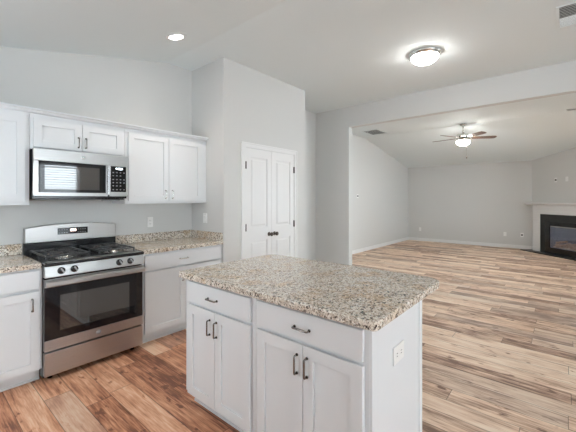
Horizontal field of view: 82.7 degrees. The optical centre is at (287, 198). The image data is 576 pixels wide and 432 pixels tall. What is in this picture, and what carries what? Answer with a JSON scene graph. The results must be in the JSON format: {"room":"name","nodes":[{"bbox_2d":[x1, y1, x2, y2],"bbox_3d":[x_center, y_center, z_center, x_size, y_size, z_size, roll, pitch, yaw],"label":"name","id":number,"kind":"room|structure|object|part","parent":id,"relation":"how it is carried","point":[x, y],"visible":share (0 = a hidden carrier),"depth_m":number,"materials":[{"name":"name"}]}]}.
{"room":"kitchen","nodes":[
{"label":"kitchen","id":0,"kind":"room"},
{"bbox_2d":[0,47,315,259],"bbox_3d":[-1.533,-0.150,3.953,0.120,3.100,6.250,0,0,40],"label":"wall","id":1,"kind":"structure","parent":0,"point":[152,94],"depth_m":3.44,"materials":[{"name":"paint"}]},
{"bbox_2d":[0,244,21,255],"bbox_3d":[-2.645,0.439,2.531,0.020,0.092,0.923,0,0,40],"label":"backsplash","id":2,"kind":"structure","parent":1,"relation":"attached to","point":[11,249],"depth_m":2.82,"materials":[{"name":"stone"}]},
{"bbox_2d":[0,108,28,204],"bbox_3d":[-2.519,-0.330,2.419,0.357,0.756,0.916,0,0,40],"label":"upper cabinet","id":3,"kind":"object","parent":1,"relation":"attached to","point":[14,125],"visible":1,"depth_m":2.60,"materials":[{"name":"white paint"}]},
{"bbox_2d":[29,113,123,155],"bbox_3d":[-1.976,-0.561,3.059,0.357,0.293,0.758,0,0,40],"label":"upper cabinet","id":4,"kind":"object","parent":1,"relation":"attached to","point":[45,132],"visible":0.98,"depth_m":2.92,"materials":[{"name":"white paint"}]},
{"bbox_3d":[-1.986,-0.552,2.830,0.020,0.243,0.354,0,0,40],"label":"door","id":5,"kind":"part","parent":4,"relation":"part of","materials":[{"name":"white paint"}]},
{"bbox_2d":[29,148,127,200],"bbox_3d":[-1.947,-0.198,3.033,0.433,0.430,0.752,0,0,40],"label":"microwave","id":6,"kind":"object","parent":4,"relation":"attached to","point":[53,174],"visible":0.97,"depth_m":2.87,"materials":[{"name":"silver metal"}]},
{"bbox_3d":[-1.878,-0.170,2.853,0.031,0.290,0.566,0,0,40],"label":"door","id":7,"kind":"part","parent":6,"relation":"part of","materials":[{"name":"silver metal"}]},
{"bbox_3d":[-1.671,-0.175,3.049,0.032,0.270,0.026,0,0,40],"label":"handle","id":8,"kind":"part","parent":6,"relation":"part of","materials":[{"name":"silver metal"}]},
{"bbox_3d":[-1.629,-0.170,3.146,0.029,0.290,0.168,0,0,40],"label":"control panel","id":9,"kind":"part","parent":6,"relation":"part of","materials":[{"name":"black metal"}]},
{"bbox_3d":[-1.754,-0.552,3.104,0.020,0.243,0.355,0,0,40],"label":"door","id":10,"kind":"part","parent":4,"relation":"part of","materials":[{"name":"white paint"}]},
{"bbox_2d":[147,217,152,226],"bbox_3d":[-1.594,0.268,3.782,0.008,0.115,0.070,0,0,40],"label":"wall outlet","id":11,"kind":"object","parent":1,"relation":"attached to","point":[149,219],"visible":1,"depth_m":3.78,"materials":[{"name":"white plastic"}]},
{"bbox_2d":[115,230,190,243],"bbox_3d":[-1.544,0.439,3.831,0.020,0.092,0.926,0,0,40],"label":"backsplash","id":12,"kind":"structure","parent":1,"relation":"attached to","point":[133,238],"depth_m":3.78,"materials":[{"name":"stone"}]},
{"bbox_2d":[112,128,205,203],"bbox_3d":[-1.416,-0.330,3.721,0.357,0.756,0.971,0,0,40],"label":"upper cabinet","id":13,"kind":"object","parent":1,"relation":"attached to","point":[162,168],"visible":0.97,"depth_m":3.56,"materials":[{"name":"white paint"}]},
{"bbox_2d":[0,102,208,140],"bbox_3d":[-1.958,-0.727,3.080,0.358,0.038,2.649,0,0,40],"label":"crown molding","id":14,"kind":"structure","parent":13,"relation":"attached to","point":[3,105],"depth_m":3.01,"materials":[{"name":"white paint"}]},
{"bbox_3d":[-1.463,-0.326,3.448,0.020,0.695,0.436,0,0,40],"label":"door","id":15,"kind":"part","parent":13,"relation":"part of","materials":[{"name":"white paint"}]},
{"bbox_3d":[-1.182,-0.326,3.780,0.020,0.695,0.427,0,0,40],"label":"door","id":16,"kind":"part","parent":13,"relation":"part of","materials":[{"name":"white paint"}]},
{"bbox_2d":[192,57,231,262],"bbox_3d":[-0.954,-0.150,4.045,0.645,3.100,0.120,0,0,40],"label":"wall","id":17,"kind":"structure","parent":0,"point":[211,82],"depth_m":3.88,"materials":[{"name":"paint"}]},
{"bbox_2d":[203,213,206,222],"bbox_3d":[-1.021,0.235,4.017,0.075,0.118,0.010,0,0,40],"label":"light switch","id":18,"kind":"object","parent":17,"relation":"attached to","point":[204,214],"visible":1,"depth_m":4.01,"materials":[{"name":"white plastic"}]},
{"bbox_2d":[232,61,304,260],"bbox_3d":[-0.249,-0.150,4.471,0.120,3.100,1.440,0,0,40],"label":"wall","id":19,"kind":"structure","parent":0,"point":[267,110],"depth_m":4.31,"materials":[{"name":"paint"}]},
{"bbox_2d":[245,148,272,258],"bbox_3d":[-0.365,0.378,4.200,0.103,2.028,0.484,0,0,40],"label":"door","id":20,"kind":"structure","parent":19,"relation":"in","point":[258,163],"depth_m":4.21,"materials":[{"name":"white paint"}]},
{"bbox_2d":[241,141,296,258],"bbox_3d":[-0.265,0.349,4.435,0.143,2.106,1.082,0,0,40],"label":"trim","id":21,"kind":"structure","parent":19,"relation":"attached to","point":[244,145],"depth_m":4.04,"materials":[{"name":"white paint"}]},
{"bbox_2d":[272,152,294,256],"bbox_3d":[-0.050,0.378,4.572,0.103,2.028,0.484,0,0,40],"label":"door","id":22,"kind":"structure","parent":19,"relation":"in","point":[283,169],"depth_m":4.58,"materials":[{"name":"white paint"}]},
{"bbox_2d":[0,0,575,167],"bbox_3d":[3.496,-1.374,3.748,9.110,0.952,12.640,0,0,40],"label":"ceiling","id":23,"kind":"structure","parent":0,"point":[341,53],"depth_m":3.39,"materials":[{"name":"paint"}]},
{"bbox_2d":[165,33,185,40],"bbox_3d":[-1.077,-1.558,3.144,0.195,0.051,0.190,0,0,45],"label":"recessed light","id":24,"kind":"object","parent":23,"relation":"in","point":[173,36],"visible":1,"depth_m":3.13,"materials":[{"name":"white glass"}]},
{"bbox_2d":[362,129,385,134],"bbox_3d":[2.129,-1.639,8.052,0.400,0.012,0.584,0,0,40],"label":"ceiling vent","id":25,"kind":"object","parent":23,"relation":"in","point":[376,131],"visible":1,"depth_m":8.05,"materials":[{"name":"white metal"}]},
{"bbox_2d":[408,46,440,65],"bbox_3d":[1.543,-1.577,3.693,0.344,0.136,0.344,0,0,40],"label":"dome ceiling light","id":26,"kind":"object","parent":23,"relation":"attached to","point":[422,56],"visible":1,"depth_m":3.60,"materials":[{"name":"white glass"}]},
{"bbox_2d":[434,123,496,158],"bbox_3d":[3.816,-1.267,7.186,1.244,0.754,1.259,0,0,40],"label":"ceiling fan","id":27,"kind":"object","parent":23,"relation":"hanging from","point":[462,141],"visible":1,"depth_m":7.06,"materials":[{"name":"silver metal"}]},
{"bbox_3d":[3.829,-1.218,7.150,0.272,0.106,0.272,0,0,40],"label":"lamp shade","id":28,"kind":"part","parent":27,"relation":"part of","materials":[{"name":"white glass"}]},
{"bbox_3d":[3.880,-1.333,6.728,0.138,0.036,0.470,0,0,-7],"label":"blade","id":29,"kind":"part","parent":27,"relation":"part of","materials":[{"name":"brown wood"}]},
{"bbox_3d":[4.246,-1.333,7.069,0.470,0.036,0.138,0,0,11],"label":"blade","id":30,"kind":"part","parent":27,"relation":"part of","materials":[{"name":"brown wood"}]},
{"bbox_2d":[556,2,575,28],"bbox_3d":[2.594,-1.639,2.861,0.384,0.012,0.470,0,0,40],"label":"ceiling vent","id":31,"kind":"object","parent":23,"relation":"in","point":[565,14],"visible":1,"depth_m":2.93,"materials":[{"name":"white metal"}]},
{"bbox_2d":[0,240,575,431],"bbox_3d":[3.496,1.450,3.748,9.110,0.100,12.640,0,0,40],"label":"floor","id":32,"kind":"structure","parent":0,"point":[499,324],"depth_m":2.70,"materials":[{"name":"brown wood"}]},
{"bbox_2d":[0,268,41,391],"bbox_3d":[-2.396,0.963,2.325,0.648,0.878,0.933,0,0,40],"label":"base cabinet","id":33,"kind":"object","parent":32,"relation":"on","point":[20,291],"visible":0.94,"depth_m":2.40,"materials":[{"name":"white paint"}]},
{"bbox_3d":[-2.174,0.610,2.145,0.020,0.136,0.888,0,0,40],"label":"drawer","id":34,"kind":"part","parent":33,"relation":"part of","materials":[{"name":"white paint"}]},
{"bbox_3d":[-2.035,0.995,2.308,0.020,0.593,0.458,0,0,40],"label":"door","id":35,"kind":"part","parent":33,"relation":"part of","materials":[{"name":"white paint"}]},
{"bbox_2d":[0,244,41,272],"bbox_3d":[-2.407,0.458,2.329,0.644,0.130,0.923,0,0,40],"label":"countertop","id":36,"kind":"structure","parent":33,"relation":"on","point":[12,259],"depth_m":2.58,"materials":[{"name":"stone"}]},
{"bbox_2d":[23,222,144,378],"bbox_3d":[-1.819,0.814,2.943,0.720,1.172,0.759,0,0,40],"label":"gas range","id":37,"kind":"object","parent":32,"relation":"on","point":[92,283],"visible":0.99,"depth_m":2.77,"materials":[{"name":"silver metal"}]},
{"bbox_3d":[-1.744,0.553,2.522,0.038,0.053,0.054,0,0,40],"label":"knob","id":38,"kind":"part","parent":37,"relation":"part of","materials":[{"name":"black plastic"}]},
{"bbox_3d":[-1.865,0.477,2.726,0.136,0.018,0.136,0,0,40],"label":"burner","id":39,"kind":"part","parent":37,"relation":"part of","materials":[{"name":"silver metal"}]},
{"bbox_3d":[-2.053,0.300,3.124,0.002,0.060,0.250,0,0,40],"label":"display panel","id":40,"kind":"part","parent":37,"relation":"part of","materials":[{"name":"black glass"}]},
{"bbox_3d":[-1.686,0.553,2.590,0.038,0.053,0.054,0,0,40],"label":"knob","id":41,"kind":"part","parent":37,"relation":"part of","materials":[{"name":"black plastic"}]},
{"bbox_2d":[25,248,137,262],"bbox_3d":[-1.844,0.495,2.964,0.514,0.018,0.757,0,0,40],"label":"cooktop","id":42,"kind":"object","parent":37,"relation":"in","point":[92,253],"depth_m":2.81,"materials":[{"name":"black metal"}]},
{"bbox_3d":[-1.610,1.262,2.765,0.046,0.176,0.751,0,0,40],"label":"storage drawer","id":43,"kind":"part","parent":37,"relation":"part of","materials":[{"name":"silver metal"}]},
{"bbox_3d":[-1.611,0.886,2.766,0.044,0.552,0.751,0,0,40],"label":"oven door","id":44,"kind":"part","parent":37,"relation":"part of","materials":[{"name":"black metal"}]},
{"bbox_3d":[-1.592,0.643,2.751,0.004,0.062,0.751,0,0,40],"label":"trim","id":45,"kind":"part","parent":37,"relation":"part of","materials":[{"name":"silver metal"}]},
{"bbox_3d":[-1.592,1.119,2.751,0.004,0.082,0.751,0,0,40],"label":"trim","id":46,"kind":"part","parent":37,"relation":"part of","materials":[{"name":"silver metal"}]},
{"bbox_3d":[-1.600,0.555,2.757,0.071,0.086,0.755,0,0,40],"label":"control panel","id":47,"kind":"part","parent":37,"relation":"part of","materials":[{"name":"silver metal"}]},
{"bbox_3d":[-1.592,0.876,2.751,0.004,0.400,0.747,0,0,40],"label":"door glass","id":48,"kind":"part","parent":37,"relation":"part of","materials":[{"name":"black glass"}]},
{"bbox_3d":[-1.572,0.643,2.733,0.050,0.043,0.751,0,0,40],"label":"handle","id":49,"kind":"part","parent":37,"relation":"part of","materials":[{"name":"silver metal"}]},
{"bbox_3d":[-1.619,0.477,3.016,0.144,0.018,0.144,0,0,40],"label":"burner","id":50,"kind":"part","parent":37,"relation":"part of","materials":[{"name":"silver metal"}]},
{"bbox_2d":[141,244,221,343],"bbox_3d":[-1.292,0.963,3.629,0.648,0.878,0.953,0,0,40],"label":"base cabinet","id":51,"kind":"object","parent":32,"relation":"on","point":[164,291],"visible":0.43,"depth_m":3.29,"materials":[{"name":"white paint"}]},
{"bbox_3d":[-1.220,0.994,3.271,0.020,0.591,0.438,0,0,40],"label":"door","id":52,"kind":"part","parent":51,"relation":"part of","materials":[{"name":"white paint"}]},
{"bbox_2d":[115,230,222,254],"bbox_3d":[-1.299,0.458,3.637,0.644,0.130,0.947,0,0,40],"label":"countertop","id":53,"kind":"structure","parent":51,"relation":"on","point":[148,243],"depth_m":3.69,"materials":[{"name":"stone"}]},
{"bbox_3d":[-1.076,0.615,3.441,0.020,0.141,0.884,0,0,40],"label":"drawer","id":54,"kind":"part","parent":51,"relation":"part of","materials":[{"name":"white paint"}]},
{"bbox_3d":[-0.933,0.994,3.610,0.020,0.591,0.442,0,0,40],"label":"door","id":55,"kind":"part","parent":51,"relation":"part of","materials":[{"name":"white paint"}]},
{"bbox_2d":[186,279,255,431],"bbox_3d":[-0.254,0.963,2.216,0.679,0.878,0.648,0,0,40],"label":"base cabinet","id":56,"kind":"object","parent":32,"relation":"on","point":[220,323],"visible":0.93,"depth_m":1.95,"materials":[{"name":"white paint"}]},
{"bbox_3d":[-0.554,0.992,2.094,0.290,0.595,0.020,0,0,40],"label":"door","id":57,"kind":"part","parent":56,"relation":"part of","materials":[{"name":"white paint"}]},
{"bbox_3d":[-0.492,0.793,2.011,0.015,0.103,0.028,0,0,40],"label":"handle","id":58,"kind":"part","parent":56,"relation":"part of","materials":[{"name":"black metal"}]},
{"bbox_3d":[-0.471,0.618,1.992,0.103,0.015,0.028,0,0,40],"label":"handle","id":59,"kind":"part","parent":56,"relation":"part of","materials":[{"name":"black metal"}]},
{"bbox_3d":[-0.435,0.611,1.993,0.602,0.134,0.020,0,0,40],"label":"drawer","id":60,"kind":"part","parent":56,"relation":"part of","materials":[{"name":"white paint"}]},
{"bbox_3d":[-0.323,0.992,1.898,0.308,0.595,0.020,0,0,40],"label":"door","id":61,"kind":"part","parent":56,"relation":"part of","materials":[{"name":"white paint"}]},
{"bbox_2d":[256,299,421,431],"bbox_3d":[0.268,0.963,1.774,0.687,0.878,0.650,0,0,40],"label":"base cabinet","id":62,"kind":"object","parent":32,"relation":"on","point":[314,373],"visible":0.89,"depth_m":1.53,"materials":[{"name":"white paint"}]},
{"bbox_3d":[-0.044,0.992,1.662,0.310,0.595,0.020,0,0,40],"label":"door","id":63,"kind":"part","parent":62,"relation":"part of","materials":[{"name":"white paint"}]},
{"bbox_3d":[0.035,0.793,1.565,0.015,0.103,0.028,0,0,40],"label":"handle","id":64,"kind":"part","parent":62,"relation":"part of","materials":[{"name":"black metal"}]},
{"bbox_3d":[0.057,0.616,1.545,0.103,0.015,0.028,0,0,40],"label":"handle","id":65,"kind":"part","parent":62,"relation":"part of","materials":[{"name":"black metal"}]},
{"bbox_3d":[0.080,0.793,1.526,0.015,0.103,0.028,0,0,40],"label":"handle","id":66,"kind":"part","parent":62,"relation":"part of","materials":[{"name":"black metal"}]},
{"bbox_2d":[179,254,438,330],"bbox_3d":[0.101,0.504,2.091,1.422,0.038,0.929,0,0,40],"label":"countertop","id":67,"kind":"structure","parent":62,"relation":"on","point":[369,299],"depth_m":1.82,"materials":[{"name":"stone"}]},
{"bbox_3d":[0.076,0.611,1.561,0.624,0.134,0.020,0,0,40],"label":"drawer","id":68,"kind":"part","parent":62,"relation":"part of","materials":[{"name":"white paint"}]},
{"bbox_3d":[0.089,0.909,1.576,0.669,0.771,0.020,0,0,40],"label":"frame","id":69,"kind":"part","parent":62,"relation":"part of","materials":[{"name":"white paint"}]},
{"bbox_3d":[0.196,0.992,1.459,0.310,0.595,0.020,0,0,40],"label":"door","id":70,"kind":"part","parent":62,"relation":"part of","materials":[{"name":"white paint"}]},
{"bbox_3d":[0.523,0.962,1.562,0.012,0.876,0.560,0,0,40],"label":"panel","id":71,"kind":"part","parent":62,"relation":"part of","materials":[{"name":"white paint"}]},
{"bbox_2d":[393,340,403,365],"bbox_3d":[0.524,0.728,1.548,0.008,0.082,0.125,0,0,40],"label":"wall outlet","id":72,"kind":"object","parent":62,"relation":"attached to","point":[398,350],"visible":1,"depth_m":1.54,"materials":[{"name":"white plastic"}]},
{"bbox_3d":[0.720,0.962,1.790,0.018,0.876,0.042,0,0,40],"label":"corner post","id":73,"kind":"part","parent":62,"relation":"part of","materials":[{"name":"white paint"}]},
{"bbox_2d":[520,202,575,260],"bbox_3d":[6.648,0.748,7.895,0.360,1.304,2.236,0,0,-5],"label":"fireplace","id":74,"kind":"object","parent":32,"relation":"on","point":[554,224],"visible":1,"depth_m":8.20,"materials":[{"name":"white paint"}]},
{"bbox_3d":[6.678,0.855,8.707,0.163,1.090,0.225,0,0,-5],"label":"mantel leg","id":75,"kind":"part","parent":74,"relation":"part of","materials":[{"name":"white paint"}]},
{"bbox_2d":[524,202,575,205],"bbox_3d":[6.702,0.130,7.899,0.249,0.068,2.236,0,0,-5],"label":"mantel shelf","id":76,"kind":"object","parent":74,"relation":"attached to","point":[527,203],"depth_m":8.22,"materials":[{"name":"white paint"}]},
{"bbox_3d":[6.667,0.950,7.896,0.014,0.608,0.860,0,0,-5],"label":"door frame","id":77,"kind":"part","parent":74,"relation":"part of","materials":[{"name":"black metal"}]},
{"bbox_2d":[352,134,407,249],"bbox_3d":[2.193,-0.150,9.040,0.120,3.100,6.090,0,0,40],"label":"wall","id":78,"kind":"structure","parent":0,"point":[380,211],"depth_m":9.35,"materials":[{"name":"paint"}]},
{"bbox_2d":[352,237,408,253],"bbox_3d":[2.205,1.350,8.950,0.015,0.100,5.970,0,0,40],"label":"baseboard","id":79,"kind":"structure","parent":78,"relation":"attached to","point":[406,238],"depth_m":9.41,"materials":[{"name":"white paint"}]},
{"bbox_2d":[316,60,575,264],"bbox_3d":[3.554,-0.150,3.817,8.710,3.100,0.120,0,0,40],"label":"wall","id":80,"kind":"structure","parent":0,"point":[333,127],"depth_m":5.63,"materials":[{"name":"paint"}]},
{"bbox_2d":[408,160,531,245],"bbox_3d":[5.507,-0.150,10.144,3.510,3.100,0.120,0,0,40],"label":"wall","id":81,"kind":"structure","parent":0,"point":[482,202],"depth_m":9.97,"materials":[{"name":"paint"}]},
{"bbox_2d":[409,237,531,248],"bbox_3d":[5.431,1.350,10.120,3.395,0.100,0.015,0,0,40],"label":"baseboard","id":82,"kind":"structure","parent":81,"relation":"attached to","point":[410,238],"depth_m":9.94,"materials":[{"name":"white paint"}]},
{"bbox_2d":[532,147,575,245],"bbox_3d":[6.887,-0.150,7.915,0.120,3.100,2.240,0,0,-5],"label":"wall","id":83,"kind":"structure","parent":0,"point":[561,165],"depth_m":8.33,"materials":[{"name":"paint"}]}
]}

